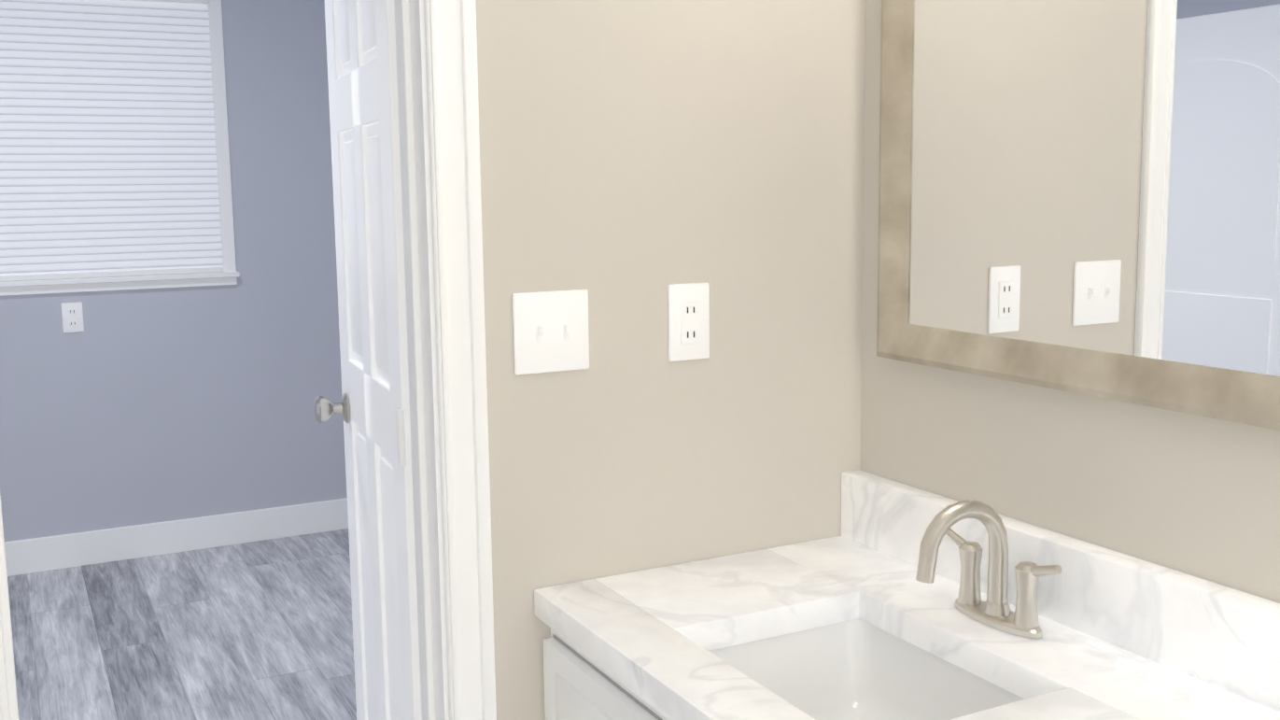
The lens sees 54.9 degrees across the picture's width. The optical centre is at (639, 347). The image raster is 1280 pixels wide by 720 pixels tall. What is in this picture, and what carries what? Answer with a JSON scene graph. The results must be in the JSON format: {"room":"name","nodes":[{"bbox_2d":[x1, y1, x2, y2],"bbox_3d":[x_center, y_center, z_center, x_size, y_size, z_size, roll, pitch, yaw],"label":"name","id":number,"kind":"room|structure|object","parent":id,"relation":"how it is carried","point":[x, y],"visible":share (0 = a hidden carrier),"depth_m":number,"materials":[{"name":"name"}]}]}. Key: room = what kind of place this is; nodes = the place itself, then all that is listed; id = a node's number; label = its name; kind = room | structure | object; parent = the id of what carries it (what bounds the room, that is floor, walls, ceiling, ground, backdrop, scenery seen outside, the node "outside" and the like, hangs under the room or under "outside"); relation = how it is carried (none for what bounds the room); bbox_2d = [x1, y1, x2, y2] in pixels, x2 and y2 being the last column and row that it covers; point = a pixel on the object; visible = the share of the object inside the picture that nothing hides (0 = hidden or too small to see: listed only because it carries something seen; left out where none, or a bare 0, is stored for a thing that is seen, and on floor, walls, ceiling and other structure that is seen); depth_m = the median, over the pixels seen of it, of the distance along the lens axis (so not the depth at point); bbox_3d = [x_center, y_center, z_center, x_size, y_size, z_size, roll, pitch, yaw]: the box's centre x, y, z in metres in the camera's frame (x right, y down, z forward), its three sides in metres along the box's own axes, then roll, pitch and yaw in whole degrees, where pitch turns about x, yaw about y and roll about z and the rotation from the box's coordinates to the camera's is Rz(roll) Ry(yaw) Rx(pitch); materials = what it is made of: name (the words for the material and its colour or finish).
{"room":"bathroom","nodes":[
{"label":"bathroom","id":0,"kind":"room"},
{"bbox_2d":[0,0,347,541],"bbox_3d":[-1.888,-0.423,4.710,4.440,2.460,0.120,-5,8,-27],"label":"wall","id":1,"kind":"structure","parent":0,"point":[131,407],"depth_m":4.78,"materials":[{"name":"grey paint"}]},
{"bbox_2d":[61,302,84,332],"bbox_3d":[-2.103,-0.113,4.562,0.070,0.110,0.009,-5,8,-27],"label":"outlet","id":2,"kind":"object","parent":1,"relation":"attached to","point":[72,314],"visible":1,"depth_m":4.56,"materials":[{"name":"white plastic"}]},
{"bbox_2d":[0,0,239,295],"bbox_3d":[-2.235,-0.764,4.388,1.500,1.150,0.050,-5,8,-27],"label":"window","id":3,"kind":"structure","parent":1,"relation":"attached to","point":[115,170],"depth_m":4.54,"materials":[{"name":"white plastic"}]},
{"bbox_2d":[4,497,348,576],"bbox_3d":[-1.841,0.740,4.801,4.198,0.130,0.018,-5,8,-27],"label":"baseboard","id":4,"kind":"structure","parent":1,"relation":"attached to","point":[51,553],"depth_m":4.78,"materials":[{"name":"white wood"}]},
{"bbox_2d":[7,528,356,719],"bbox_3d":[-0.036,1.282,1.396,4.440,0.100,8.040,-5,8,-27],"label":"floor","id":5,"kind":"structure","parent":0,"point":[260,630],"depth_m":3.92,"materials":[{"name":"grey wood"}]},
{"bbox_2d":[534,469,1279,719],"bbox_3d":[0.344,0.706,1.657,0.660,0.965,1.023,-5,8,-27],"label":"bathroom vanity","id":6,"kind":"object","parent":5,"relation":"on","point":[896,600],"visible":1,"depth_m":1.75,"materials":[{"name":"white stone"}]},
{"bbox_2d":[915,499,1062,639],"bbox_3d":[0.457,0.302,1.721,0.172,0.184,0.226,-5,8,-27],"label":"faucet","id":7,"kind":"object","parent":6,"relation":"on","point":[961,614],"depth_m":1.73,"materials":[{"name":"silver metal"}]},
{"bbox_2d":[475,0,865,719],"bbox_3d":[-0.372,-0.062,1.835,4.440,2.460,0.120,-5,8,-27],"label":"wall","id":8,"kind":"structure","parent":0,"point":[638,157],"depth_m":1.98,"materials":[{"name":"beige paint"}]},
{"bbox_2d":[0,0,496,719],"bbox_3d":[-0.592,0.128,1.743,0.742,2.112,0.164,-5,8,-27],"label":"door frame","id":9,"kind":"structure","parent":8,"relation":"attached to","point":[439,129],"depth_m":1.82,"materials":[{"name":"white wood"}]},
{"bbox_2d":[313,0,421,719],"bbox_3d":[-0.457,0.094,2.246,0.164,2.020,0.609,-5,8,-27],"label":"door","id":10,"kind":"structure","parent":8,"relation":"in","point":[372,407],"depth_m":2.17,"materials":[{"name":"white wood"}]},
{"bbox_2d":[512,289,589,375],"bbox_3d":[-0.134,-0.025,1.887,0.125,0.125,0.016,-5,8,-27],"label":"double light switch","id":11,"kind":"object","parent":8,"relation":"attached to","point":[550,331],"visible":1,"depth_m":1.89,"materials":[{"name":"white plastic"}]},
{"bbox_2d":[667,282,709,361],"bbox_3d":[0.080,-0.043,2.002,0.076,0.125,0.010,-5,8,-27],"label":"outlet","id":12,"kind":"object","parent":8,"relation":"attached to","point":[688,321],"visible":1,"depth_m":2.00,"materials":[{"name":"white plastic"}]},
{"bbox_2d":[860,0,1279,603],"bbox_3d":[1.522,0.136,0.146,0.120,2.460,4.650,-5,8,-27],"label":"wall","id":13,"kind":"structure","parent":0,"point":[1195,495],"depth_m":1.76,"materials":[{"name":"beige paint"}]},
{"bbox_2d":[876,0,1279,430],"bbox_3d":[0.594,-0.351,1.694,0.033,0.825,0.800,-5,8,-27],"label":"vanity mirror","id":14,"kind":"object","parent":13,"relation":"attached to","point":[1079,196],"visible":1,"depth_m":1.69,"materials":[{"name":"clear glass"}]}
]}

